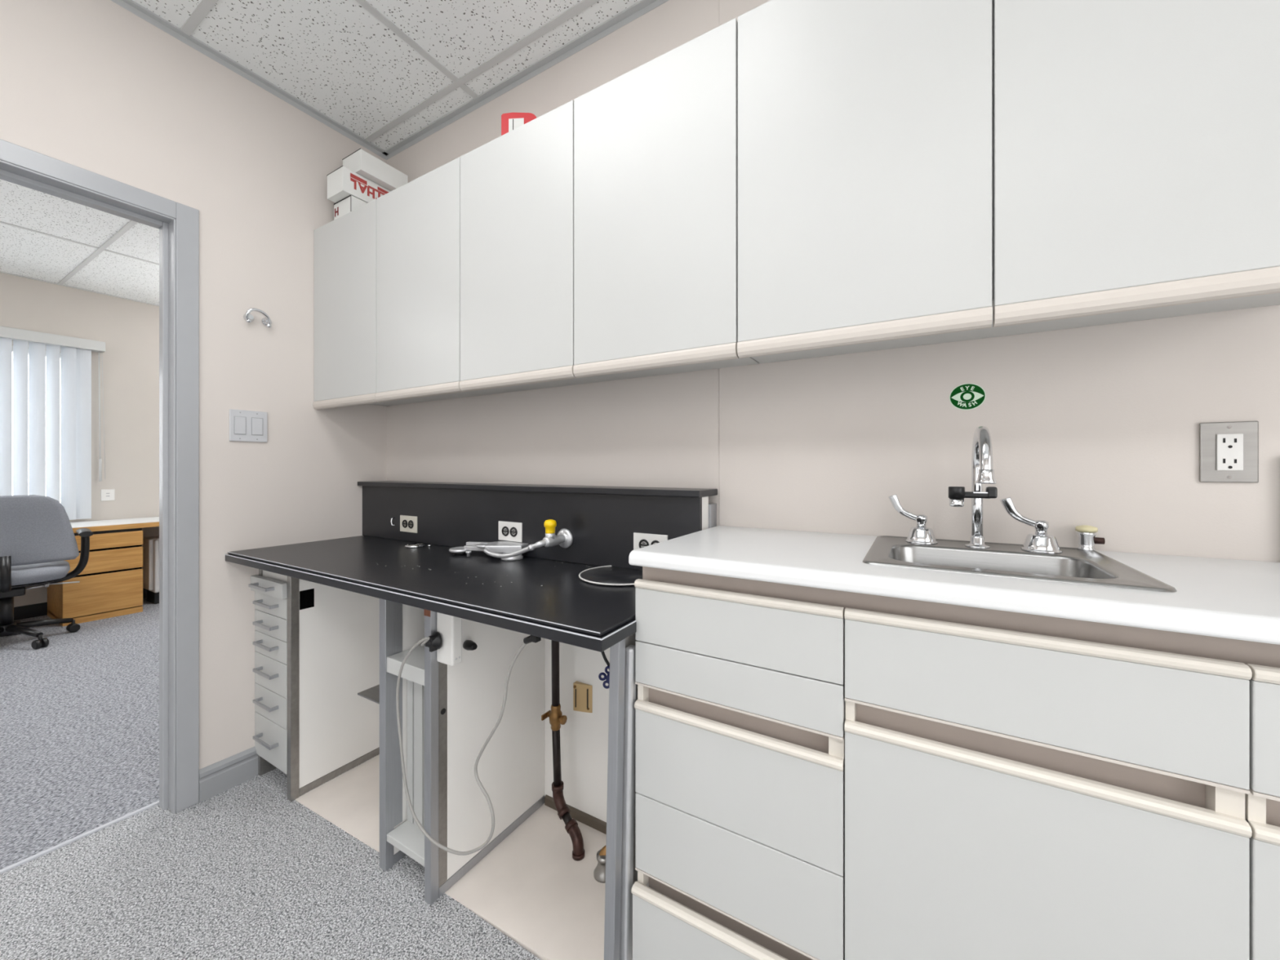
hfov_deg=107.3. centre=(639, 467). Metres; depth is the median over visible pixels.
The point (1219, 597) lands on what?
countertop
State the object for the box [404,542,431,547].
metal ring
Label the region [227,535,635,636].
countertop
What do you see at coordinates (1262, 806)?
base cabinet
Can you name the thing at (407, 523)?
outlet
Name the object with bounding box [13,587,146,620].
baseboard
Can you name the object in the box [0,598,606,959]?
floor
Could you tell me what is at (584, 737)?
wall panel
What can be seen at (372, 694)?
shelf
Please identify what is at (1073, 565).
sink
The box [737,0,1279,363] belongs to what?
upper cabinet
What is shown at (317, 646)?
drawer pedestal
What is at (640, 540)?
outlet
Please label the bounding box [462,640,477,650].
plug
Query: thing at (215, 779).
baseboard
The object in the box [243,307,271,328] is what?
wall hook
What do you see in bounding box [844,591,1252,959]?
base cabinet
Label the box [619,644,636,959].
post
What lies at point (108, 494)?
outlet
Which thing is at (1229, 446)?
receptacle
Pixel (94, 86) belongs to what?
wall
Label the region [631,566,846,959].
base cabinet
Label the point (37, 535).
office chair
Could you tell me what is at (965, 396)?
sticker
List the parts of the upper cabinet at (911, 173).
door, door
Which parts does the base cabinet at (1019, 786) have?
rail, drawer, door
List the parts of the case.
panel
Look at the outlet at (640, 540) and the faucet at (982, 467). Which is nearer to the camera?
the faucet at (982, 467)
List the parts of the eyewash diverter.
arm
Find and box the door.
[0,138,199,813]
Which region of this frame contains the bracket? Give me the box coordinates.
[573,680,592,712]
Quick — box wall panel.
[544,638,609,822]
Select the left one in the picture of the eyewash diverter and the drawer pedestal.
the drawer pedestal
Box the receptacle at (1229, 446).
[1216,433,1243,470]
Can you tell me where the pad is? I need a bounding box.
[578,565,642,586]
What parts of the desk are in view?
drawer, drawer, drawer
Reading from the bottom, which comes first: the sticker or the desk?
the desk
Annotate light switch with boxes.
[229,408,267,442]
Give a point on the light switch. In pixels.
(244, 425)
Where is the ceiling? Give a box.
[0,0,640,305]
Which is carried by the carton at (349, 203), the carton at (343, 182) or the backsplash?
the carton at (343, 182)
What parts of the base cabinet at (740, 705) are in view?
drawer, drawer, drawer, drawer, drawer, rail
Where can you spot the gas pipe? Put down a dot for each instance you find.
(555, 715)
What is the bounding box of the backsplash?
[362,485,702,569]
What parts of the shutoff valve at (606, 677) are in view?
handle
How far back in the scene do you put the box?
1.25 m
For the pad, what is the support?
on the workbench
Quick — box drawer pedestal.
[248,568,379,802]
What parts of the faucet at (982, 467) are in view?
blade, handle, stem, spout, spout, blade, handle, stem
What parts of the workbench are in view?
leg, panel, splash frame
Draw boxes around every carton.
[326,165,391,203]
[333,195,366,219]
[342,147,408,191]
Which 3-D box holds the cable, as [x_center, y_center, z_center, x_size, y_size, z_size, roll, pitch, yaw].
[-0.417,0.651,1.146,0.534,0.612,0.069,0,0,34]
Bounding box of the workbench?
[224,480,717,959]
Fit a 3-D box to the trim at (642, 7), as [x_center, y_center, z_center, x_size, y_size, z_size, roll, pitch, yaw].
[-0.291,-1.480,-0.039,3.900,0.027,3.000,0,0,31]
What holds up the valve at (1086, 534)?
on the sink
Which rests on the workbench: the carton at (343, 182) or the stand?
the stand
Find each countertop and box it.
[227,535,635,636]
[628,525,1279,644]
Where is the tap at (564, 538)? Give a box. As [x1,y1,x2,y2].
[483,519,573,558]
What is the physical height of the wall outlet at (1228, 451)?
0.113 m
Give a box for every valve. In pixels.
[598,651,609,688]
[1075,524,1105,551]
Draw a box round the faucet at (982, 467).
[888,426,1062,553]
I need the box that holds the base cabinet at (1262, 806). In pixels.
[1235,639,1279,959]
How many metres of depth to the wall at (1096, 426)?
1.16 m
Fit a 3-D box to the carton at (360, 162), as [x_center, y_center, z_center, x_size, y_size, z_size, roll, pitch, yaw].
[-1.139,-1.252,2.032,0.137,0.086,0.206,0,0,31]
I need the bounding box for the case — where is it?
[501,112,537,135]
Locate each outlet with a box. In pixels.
[101,488,114,501]
[400,515,417,533]
[498,520,522,542]
[633,532,667,550]
[1199,421,1258,483]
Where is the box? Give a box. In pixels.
[436,612,462,666]
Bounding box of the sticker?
[949,383,986,409]
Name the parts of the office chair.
leg, leg, backrest, seat, leg, lever, arm post, armrest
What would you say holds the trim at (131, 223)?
attached to the ceiling
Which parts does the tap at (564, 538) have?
outlet arm, knob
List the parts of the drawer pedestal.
handle, handle, handle, handle, handle, handle, handle, drawer, drawer, drawer, drawer, drawer, drawer, drawer, foot rail, panel frame, panel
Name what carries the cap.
on the floor
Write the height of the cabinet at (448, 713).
0.830 m
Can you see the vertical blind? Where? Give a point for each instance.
(52, 372)
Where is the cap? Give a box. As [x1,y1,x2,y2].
[593,844,606,883]
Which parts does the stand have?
arm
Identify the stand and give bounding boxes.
[448,541,528,560]
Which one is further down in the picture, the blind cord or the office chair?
the office chair
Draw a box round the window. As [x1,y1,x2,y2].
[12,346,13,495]
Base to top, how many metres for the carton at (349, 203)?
0.119 m
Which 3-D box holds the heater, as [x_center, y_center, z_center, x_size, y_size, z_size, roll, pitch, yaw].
[-4.130,0.894,4.330,0.245,0.559,0.580,0,0,31]
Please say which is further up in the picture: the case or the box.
the case
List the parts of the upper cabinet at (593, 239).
door, door, door, door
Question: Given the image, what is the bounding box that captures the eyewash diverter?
[948,486,997,506]
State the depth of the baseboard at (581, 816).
1.55 m
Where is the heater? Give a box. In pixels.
[142,536,159,604]
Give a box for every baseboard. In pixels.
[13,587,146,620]
[199,746,257,803]
[544,794,606,834]
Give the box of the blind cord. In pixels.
[97,351,105,481]
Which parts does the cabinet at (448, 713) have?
panel frame, shelf, shelf, panel, ribbed panel, panel frame, panel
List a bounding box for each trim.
[0,220,159,306]
[0,800,159,874]
[111,0,668,159]
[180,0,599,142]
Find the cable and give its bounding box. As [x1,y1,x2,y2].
[395,631,541,855]
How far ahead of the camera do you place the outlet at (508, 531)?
1.66 m
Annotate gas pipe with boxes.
[541,640,584,861]
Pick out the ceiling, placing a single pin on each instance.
(335, 57)
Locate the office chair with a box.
[0,494,93,648]
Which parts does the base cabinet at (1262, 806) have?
rail, drawer, door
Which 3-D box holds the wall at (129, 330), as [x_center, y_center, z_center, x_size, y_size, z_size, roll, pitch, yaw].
[-5.002,-0.209,3.498,0.150,2.767,4.300,0,0,31]
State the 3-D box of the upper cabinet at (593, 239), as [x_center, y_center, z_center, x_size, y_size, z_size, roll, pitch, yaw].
[-0.499,-0.620,1.639,1.833,0.750,0.314,0,0,31]
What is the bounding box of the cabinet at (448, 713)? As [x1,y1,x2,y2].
[379,598,544,905]
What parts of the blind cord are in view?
cord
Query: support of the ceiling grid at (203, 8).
attached to the ceiling
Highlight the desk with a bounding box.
[47,516,159,626]
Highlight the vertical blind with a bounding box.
[0,325,105,519]
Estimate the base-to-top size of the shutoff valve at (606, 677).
0.235 m
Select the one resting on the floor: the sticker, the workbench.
the workbench
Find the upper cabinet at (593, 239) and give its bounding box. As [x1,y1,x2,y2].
[312,17,759,409]
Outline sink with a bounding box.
[862,535,1177,591]
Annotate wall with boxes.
[0,0,386,769]
[0,272,159,607]
[386,0,1279,562]
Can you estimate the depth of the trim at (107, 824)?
1.49 m
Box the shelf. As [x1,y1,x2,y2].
[357,684,379,704]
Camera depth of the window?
3.69 m
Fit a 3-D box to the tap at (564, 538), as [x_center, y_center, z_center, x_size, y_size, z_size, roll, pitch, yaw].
[-0.368,0.225,1.534,0.272,0.128,0.138,0,0,31]

